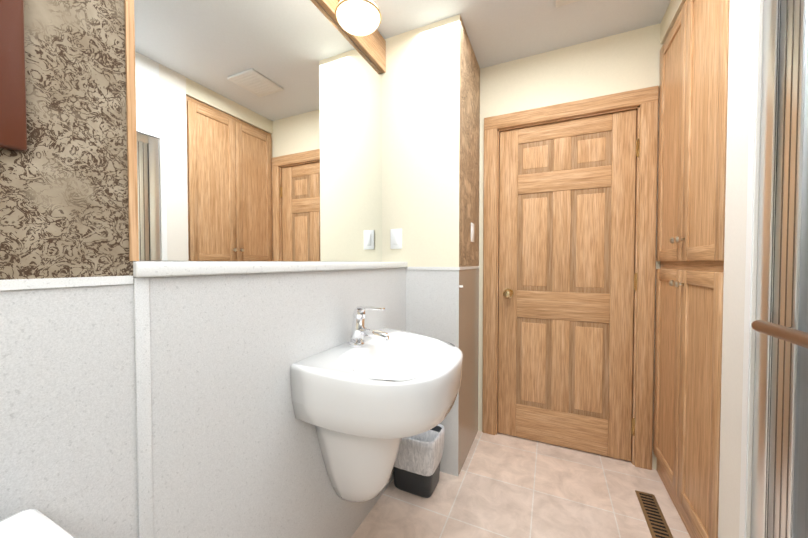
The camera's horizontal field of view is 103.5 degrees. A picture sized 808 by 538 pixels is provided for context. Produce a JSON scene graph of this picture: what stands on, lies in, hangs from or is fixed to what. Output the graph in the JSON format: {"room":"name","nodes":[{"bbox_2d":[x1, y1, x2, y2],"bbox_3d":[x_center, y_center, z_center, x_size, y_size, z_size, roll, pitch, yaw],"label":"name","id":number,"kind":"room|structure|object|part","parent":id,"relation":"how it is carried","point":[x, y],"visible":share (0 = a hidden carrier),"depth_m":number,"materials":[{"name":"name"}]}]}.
{"room":"bathroom","nodes":[
{"label":"bathroom","id":0,"kind":"room"},
{"bbox_2d":[0,0,405,537],"bbox_3d":[-0.630,-0.086,0.757,0.270,2.460,2.480,1,1,25],"label":"wall","id":1,"kind":"structure","parent":0,"point":[236,451],"depth_m":0.61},
{"bbox_2d":[0,0,26,151],"bbox_3d":[-0.675,-0.442,0.303,0.020,0.528,0.412,1,1,25],"label":"picture frame","id":2,"kind":"object","parent":1,"relation":"attached to","point":[13,127],"visible":1,"depth_m":0.48,"materials":[{"name":"brown wood"}]},
{"bbox_2d":[0,276,132,290],"bbox_3d":[-0.761,0.032,0.150,0.004,0.016,1.063,1,1,25],"label":"trim","id":3,"kind":"structure","parent":1,"relation":"attached to","point":[16,284],"depth_m":0.54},
{"bbox_2d":[125,0,138,260],"bbox_3d":[-0.543,-0.664,0.622,0.016,1.297,0.014,1,1,25],"label":"trim","id":4,"kind":"structure","parent":1,"relation":"attached to","point":[131,130],"depth_m":0.63,"materials":[{"name":"brown wood"}]},
{"bbox_2d":[134,277,153,537],"bbox_3d":[-0.532,0.582,0.658,0.004,1.130,0.026,1,1,25],"label":"trim","id":5,"kind":"structure","parent":1,"relation":"attached to","point":[143,403],"depth_m":0.65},
{"bbox_2d":[133,262,407,277],"bbox_3d":[-0.331,-0.013,1.262,0.172,0.032,1.314,1,1,25],"label":"trim","id":6,"kind":"structure","parent":1,"relation":"on","point":[152,269],"depth_m":0.84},
{"bbox_2d":[290,306,462,502],"bbox_3d":[-0.021,0.548,1.216,0.460,0.800,0.640,1,1,25],"label":"wall-mounted sink","id":7,"kind":"object","parent":1,"relation":"attached to","point":[365,400],"visible":1,"depth_m":1.08,"materials":[{"name":"white ceramic"}]},
{"bbox_2d":[349,306,389,346],"bbox_3d":[-0.138,0.228,1.250,0.175,0.160,0.062,1,1,25],"label":"faucet","id":8,"kind":"object","parent":7,"relation":"on","point":[358,331],"depth_m":1.25,"materials":[{"name":"silver metal"}]},
{"bbox_2d":[290,328,462,438],"bbox_3d":[-0.021,0.422,1.214,0.460,0.243,0.640,1,1,25],"label":"basin","id":9,"kind":"object","parent":7,"relation":"in","point":[407,385],"depth_m":0.99,"materials":[{"name":"white ceramic"}]},
{"bbox_2d":[133,0,379,261],"bbox_3d":[-0.459,-0.663,1.307,0.110,1.330,1.315,1,1,25],"label":"wall","id":10,"kind":"structure","parent":0,"point":[264,261],"depth_m":1.14,"materials":[{"name":"paint"}]},
{"bbox_2d":[134,0,381,261],"bbox_3d":[-0.404,-0.578,1.285,0.005,1.094,1.305,1,1,25],"label":"mirror","id":11,"kind":"object","parent":10,"relation":"attached to","point":[259,129],"visible":0.73,"depth_m":1.07,"materials":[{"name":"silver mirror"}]},
{"bbox_2d":[316,0,385,72],"bbox_3d":[-0.306,-1.192,1.225,0.222,0.238,1.309,1,1,25],"label":"sconce","id":12,"kind":"object","parent":10,"relation":"attached to","point":[358,22],"visible":1,"depth_m":1.42,"materials":[{"name":"brown wood"}]},
{"bbox_3d":[-0.205,-1.136,1.430,0.200,0.116,0.200,1,1,25],"label":"globe","id":13,"kind":"part","parent":12,"relation":"part of"},
{"bbox_2d":[381,14,479,475],"bbox_3d":[0.160,-0.115,2.099,0.580,2.460,0.620,1,1,25],"label":"wall","id":14,"kind":"structure","parent":0,"point":[430,135],"depth_m":1.78,"materials":[{"name":"beige paint"}]},
{"bbox_2d":[390,229,401,248],"bbox_3d":[-0.046,-0.174,1.845,0.073,0.116,0.010,1,1,25],"label":"switch plate","id":15,"kind":"object","parent":14,"relation":"attached to","point":[395,238],"visible":1,"depth_m":1.84,"materials":[{"name":"white plastic"}]},
{"bbox_2d":[408,267,459,269],"bbox_3d":[0.160,-0.004,1.758,0.301,0.016,0.004,1,1,25],"label":"trim","id":16,"kind":"structure","parent":14,"relation":"attached to","point":[433,268],"depth_m":1.75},
{"bbox_2d":[460,266,479,269],"bbox_3d":[0.404,-0.007,1.933,0.004,0.016,0.520,1,1,25],"label":"trim","id":17,"kind":"structure","parent":14,"relation":"attached to","point":[470,267],"depth_m":1.92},
{"bbox_2d":[471,223,473,241],"bbox_3d":[0.425,-0.225,1.965,0.010,0.115,0.073,1,1,25],"label":"switch plate","id":18,"kind":"object","parent":14,"relation":"attached to","point":[472,232],"visible":1,"depth_m":1.95,"materials":[{"name":"white plastic"}]},
{"bbox_2d":[351,431,690,537],"bbox_3d":[0.557,1.189,0.578,2.600,0.080,3.100,1,1,25],"label":"floor","id":19,"kind":"structure","parent":0,"point":[501,485],"depth_m":1.55,"materials":[{"name":"tile"}]},
{"bbox_2d":[0,509,74,537],"bbox_3d":[-0.379,0.767,0.182,0.668,0.780,0.436,1,1,25],"label":"toilet","id":20,"kind":"object","parent":19,"relation":"on","point":[31,523],"visible":0.96,"depth_m":0.46,"materials":[{"name":"white ceramic"}]},
{"bbox_2d":[393,424,443,497],"bbox_3d":[0.068,0.979,1.664,0.256,0.292,0.216,1,1,25],"label":"trash bin","id":21,"kind":"object","parent":19,"relation":"on","point":[416,469],"visible":0.65,"depth_m":1.57,"materials":[{"name":"grey plastic"}]},
{"bbox_2d":[635,490,672,537],"bbox_3d":[1.136,1.126,1.444,0.080,0.006,0.340,1,1,25],"label":"floor vent","id":22,"kind":"object","parent":19,"relation":"in","point":[658,527],"visible":1,"depth_m":1.45,"materials":[{"name":"brown metal"}]},
{"bbox_2d":[653,0,729,537],"bbox_3d":[1.454,-0.039,1.310,0.560,2.342,0.764,1,1,25],"label":"tall cabinet","id":23,"kind":"object","parent":19,"relation":"on","point":[693,94],"visible":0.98,"depth_m":1.32,"materials":[{"name":"brown wood"}]},
{"bbox_3d":[1.318,0.992,1.600,0.019,0.058,0.252,1,1,25],"label":"rail","id":24,"kind":"part","parent":23,"relation":"part of","materials":[{"name":"brown wood"}]},
{"bbox_3d":[1.320,0.511,1.589,0.008,0.904,0.252,1,1,25],"label":"panel","id":25,"kind":"part","parent":23,"relation":"part of","materials":[{"name":"brown wood"}]},
{"bbox_3d":[1.318,0.030,1.579,0.019,0.058,0.252,1,1,25],"label":"rail","id":26,"kind":"part","parent":23,"relation":"part of","materials":[{"name":"brown wood"}]},
{"bbox_3d":[1.318,-0.068,1.577,0.019,0.058,0.252,1,1,25],"label":"rail","id":27,"kind":"part","parent":23,"relation":"part of","materials":[{"name":"brown wood"}]},
{"bbox_3d":[1.320,-0.609,1.564,0.008,1.026,0.252,1,1,25],"label":"panel","id":28,"kind":"part","parent":23,"relation":"part of","materials":[{"name":"brown wood"}]},
{"bbox_3d":[1.318,-1.151,1.553,0.019,0.058,0.252,1,1,25],"label":"rail","id":29,"kind":"part","parent":23,"relation":"part of","materials":[{"name":"brown wood"}]},
{"bbox_3d":[1.196,0.065,1.396,0.020,0.030,0.030,1,1,25],"label":"knob","id":30,"kind":"part","parent":23,"relation":"part of","materials":[{"name":"silver metal"}]},
{"bbox_3d":[1.196,-0.130,1.392,0.020,0.030,0.030,1,1,25],"label":"knob","id":31,"kind":"part","parent":23,"relation":"part of","materials":[{"name":"silver metal"}]},
{"bbox_3d":[1.258,-0.015,1.401,0.020,0.070,0.684,1,1,25],"label":"rail","id":32,"kind":"part","parent":23,"relation":"part of","materials":[{"name":"brown wood"}]},
{"bbox_3d":[1.162,1.000,1.263,0.019,0.058,0.252,1,1,25],"label":"rail","id":33,"kind":"part","parent":23,"relation":"part of","materials":[{"name":"brown wood"}]},
{"bbox_3d":[1.164,0.519,1.251,0.008,0.904,0.252,1,1,25],"label":"panel","id":34,"kind":"part","parent":23,"relation":"part of","materials":[{"name":"brown wood"}]},
{"bbox_3d":[1.162,0.038,1.242,0.019,0.058,0.252,1,1,25],"label":"rail","id":35,"kind":"part","parent":23,"relation":"part of","materials":[{"name":"brown wood"}]},
{"bbox_3d":[1.162,-0.060,1.239,0.019,0.058,0.252,1,1,25],"label":"rail","id":36,"kind":"part","parent":23,"relation":"part of","materials":[{"name":"brown wood"}]},
{"bbox_3d":[1.164,-0.602,1.227,0.008,1.026,0.252,1,1,25],"label":"panel","id":37,"kind":"part","parent":23,"relation":"part of","materials":[{"name":"brown wood"}]},
{"bbox_2d":[373,0,670,68],"bbox_3d":[0.557,-1.351,0.522,2.600,0.080,3.100,1,1,25],"label":"ceiling","id":38,"kind":"structure","parent":0,"point":[500,31],"depth_m":1.71,"materials":[{"name":"white paint"}]},
{"bbox_2d":[556,0,579,7],"bbox_3d":[0.823,-1.322,1.433,0.250,0.017,0.275,1,1,25],"label":"ceiling vent","id":39,"kind":"object","parent":38,"relation":"in","point":[559,3],"visible":0.89,"depth_m":1.57,"materials":[{"name":"white plastic"}]},
{"bbox_2d":[478,24,662,469],"bbox_3d":[1.259,-0.110,1.878,1.600,2.460,0.100,1,1,25],"label":"wall","id":40,"kind":"structure","parent":0,"point":[608,65],"depth_m":1.93,"materials":[{"name":"beige paint"}]},
{"bbox_2d":[482,86,658,469],"bbox_3d":[0.977,0.057,1.989,0.938,2.120,0.101,1,1,25],"label":"door frame","id":41,"kind":"structure","parent":40,"relation":"attached to","point":[647,218],"depth_m":1.81,"materials":[{"name":"brown wood"}]},
{"bbox_3d":[0.984,-0.914,1.975,0.785,0.016,0.081,1,1,25],"label":"door jamb","id":42,"kind":"part","parent":41,"relation":"part of","materials":[{"name":"brown wood"}]},
{"bbox_3d":[0.960,-0.958,1.930,0.938,0.088,0.020,1,1,25],"label":"door trim","id":43,"kind":"part","parent":41,"relation":"part of","materials":[{"name":"brown wood"}]},
{"bbox_2d":[633,418,634,435],"bbox_3d":[1.315,0.901,1.819,0.012,0.100,0.012,1,1,25],"label":"pin","id":44,"kind":"object","parent":40,"relation":"attached to","point":[633,426],"visible":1,"depth_m":1.81,"materials":[{"name":"gold metal"}]},
{"bbox_2d":[635,273,636,290],"bbox_3d":[1.315,0.071,1.801,0.012,0.100,0.012,1,1,25],"label":"pin","id":45,"kind":"object","parent":40,"relation":"attached to","point":[636,281],"visible":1,"depth_m":1.80,"materials":[{"name":"gold metal"}]},
{"bbox_2d":[637,139,638,156],"bbox_3d":[1.315,-0.678,1.784,0.012,0.100,0.012,1,1,25],"label":"pin","id":46,"kind":"object","parent":40,"relation":"attached to","point":[638,148],"visible":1,"depth_m":1.78,"materials":[{"name":"gold metal"}]},
{"bbox_2d":[660,0,685,43],"bbox_3d":[1.473,-1.270,1.274,0.526,0.114,0.770,1,1,25],"label":"wall","id":47,"kind":"structure","parent":0,"point":[673,10],"depth_m":1.60,"materials":[{"name":"beige paint"}]},
{"bbox_2d":[718,0,763,537],"bbox_3d":[1.510,-0.086,0.765,1.050,2.460,0.170,1,1,25],"label":"wall","id":48,"kind":"structure","parent":0,"point":[735,248],"depth_m":0.99,"materials":[{"name":"white paint"}]},
{"bbox_2d":[739,0,758,537],"bbox_3d":[1.003,0.111,0.928,0.004,2.060,0.028,1,1,25],"label":"trim","id":49,"kind":"structure","parent":48,"relation":"attached to","point":[749,258],"depth_m":0.92,"materials":[{"name":"white paint"}]},
{"bbox_2d":[751,0,779,537],"bbox_3d":[1.017,0.106,0.867,0.060,1.868,0.060,1,1,25],"label":"door jamb","id":50,"kind":"object","parent":48,"relation":"attached to","point":[767,135],"visible":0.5,"depth_m":0.87,"materials":[{"name":"silver metal"}]},
{"bbox_2d":[765,0,778,537],"bbox_3d":[0.980,0.106,0.851,0.002,1.868,0.002,1,1,25],"label":"ridge","id":51,"kind":"object","parent":48,"relation":"attached to","point":[772,265],"visible":1,"depth_m":0.85,"materials":[{"name":"silver metal"}]},
{"bbox_2d":[767,0,780,537],"bbox_3d":[0.984,0.106,0.849,0.002,1.868,0.002,1,1,25],"label":"ridge","id":52,"kind":"object","parent":48,"relation":"attached to","point":[774,264],"visible":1,"depth_m":0.84,"materials":[{"name":"silver metal"}]},
{"bbox_3d":[1.005,0.096,2.043,0.785,2.040,0.020,1,1,25],"label":"wall","id":53,"kind":"structure","parent":0,"visible":0},
{"bbox_2d":[498,110,636,460],"bbox_3d":[0.964,0.104,1.954,0.747,2.013,0.112,1,1,25],"label":"door","id":54,"kind":"structure","parent":53,"relation":"in","point":[507,293],"depth_m":1.93,"materials":[{"name":"brown wood"}]},
{"bbox_3d":[0.667,0.161,2.055,0.056,0.056,0.044,1,1,25],"label":"knob","id":55,"kind":"part","parent":54,"relation":"part of","materials":[{"name":"gold metal"}]},
{"bbox_2d":[516,317,551,409],"bbox_3d":[0.837,0.604,2.058,0.208,0.574,0.009,1,1,25],"label":"bead","id":56,"kind":"object","parent":54,"relation":"attached to","point":[550,333],"visible":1,"depth_m":2.04,"materials":[{"name":"brown wood"}]},
{"bbox_2d":[517,192,552,291],"bbox_3d":[0.837,-0.171,2.041,0.208,0.624,0.009,1,1,25],"label":"bead","id":57,"kind":"object","parent":54,"relation":"attached to","point":[551,235],"visible":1,"depth_m":2.03,"materials":[{"name":"brown wood"}]},
{"bbox_2d":[518,139,552,174],"bbox_3d":[0.837,-0.709,2.029,0.208,0.199,0.009,1,1,25],"label":"bead","id":58,"kind":"object","parent":54,"relation":"attached to","point":[519,145],"visible":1,"depth_m":2.02,"materials":[{"name":"brown wood"}]},
{"bbox_2d":[518,319,569,412],"bbox_3d":[0.891,0.604,2.041,0.296,0.575,0.034,1,1,25],"label":"panel","id":59,"kind":"object","parent":54,"relation":"attached to","point":[547,323],"depth_m":2.03,"materials":[{"name":"brown wood"}]},
{"bbox_2d":[519,190,570,291],"bbox_3d":[0.891,-0.171,2.024,0.296,0.625,0.034,1,1,25],"label":"panel","id":60,"kind":"object","parent":54,"relation":"attached to","point":[548,196],"depth_m":2.01,"materials":[{"name":"brown wood"}]},
{"bbox_2d":[520,136,571,172],"bbox_3d":[0.891,-0.708,2.012,0.296,0.200,0.034,1,1,25],"label":"panel","id":61,"kind":"object","parent":54,"relation":"attached to","point":[535,169],"depth_m":2.00,"materials":[{"name":"brown wood"}]},
{"bbox_2d":[571,323,606,417],"bbox_3d":[1.117,0.606,1.928,0.184,0.551,0.013,1,1,25],"label":"panel","id":62,"kind":"object","parent":54,"relation":"attached to","point":[603,413],"depth_m":1.92,"materials":[{"name":"brown wood"}]},
{"bbox_2d":[569,321,608,419],"bbox_3d":[1.117,0.606,1.929,0.208,0.574,0.009,1,1,25],"label":"bead","id":63,"kind":"object","parent":54,"relation":"attached to","point":[607,367],"visible":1,"depth_m":1.92,"materials":[{"name":"brown wood"}]},
{"bbox_2d":[572,189,608,291],"bbox_3d":[1.117,-0.168,1.911,0.184,0.601,0.013,1,1,25],"label":"panel","id":64,"kind":"object","parent":54,"relation":"attached to","point":[605,288],"depth_m":1.90,"materials":[{"name":"brown wood"}]},
{"bbox_2d":[570,187,610,293],"bbox_3d":[1.117,-0.168,1.912,0.208,0.624,0.009,1,1,25],"label":"bead","id":65,"kind":"object","parent":54,"relation":"attached to","point":[609,242],"visible":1,"depth_m":1.90,"materials":[{"name":"brown wood"}]},
{"bbox_2d":[571,131,611,168],"bbox_3d":[1.117,-0.706,1.900,0.208,0.199,0.009,1,1,25],"label":"bead","id":66,"kind":"object","parent":54,"relation":"attached to","point":[609,163],"visible":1,"depth_m":1.89,"materials":[{"name":"brown wood"}]},
{"bbox_2d":[574,133,609,166],"bbox_3d":[1.117,-0.706,1.899,0.184,0.176,0.013,1,1,25],"label":"panel","id":67,"kind":"object","parent":54,"relation":"attached to","point":[606,135],"depth_m":1.89,"materials":[{"name":"brown wood"}]},
{"bbox_3d":[-0.072,-0.051,-0.811,2.600,2.460,0.100,1,1,25],"label":"wall","id":68,"kind":"structure","parent":0,"visible":0},
{"bbox_2d":[793,0,807,537],"bbox_3d":[0.602,0.136,-0.030,0.034,1.744,1.752,1,1,25],"label":"shower door","id":69,"kind":"structure","parent":68,"relation":"attached to","point":[800,517],"depth_m":0.75,"materials":[{"name":"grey glass"}]},
{"bbox_2d":[752,320,807,348],"bbox_3d":[0.767,0.155,0.485,0.032,0.032,0.750,1,1,25],"label":"towel rail","id":70,"kind":"object","parent":69,"relation":"attached to","point":[792,335],"visible":1,"depth_m":0.73,"materials":[{"name":"brown wood"}]},
{"bbox_2d":[768,0,806,537],"bbox_3d":[0.972,0.117,0.806,0.019,1.784,0.085,1,1,25],"label":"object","id":71,"kind":"structure","parent":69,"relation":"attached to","point":[790,260],"depth_m":0.80,"materials":[{"name":"silver metal"}]},
{"bbox_3d":[0.971,0.117,0.824,0.001,1.780,0.004,1,1,25],"label":"shower door outer groove","id":72,"kind":"part","parent":71,"relation":"part of","materials":[{"name":"silver metal"}]},
{"bbox_3d":[0.961,0.117,0.802,0.001,1.780,0.004,1,1,25],"label":"shower door outer groove","id":73,"kind":"part","parent":71,"relation":"part of","materials":[{"name":"silver metal"}]},
{"bbox_3d":[0.951,0.118,0.780,0.001,1.780,0.004,1,1,25],"label":"shower door outer groove","id":74,"kind":"part","parent":71,"relation":"part of","materials":[{"name":"silver metal"}]}
]}

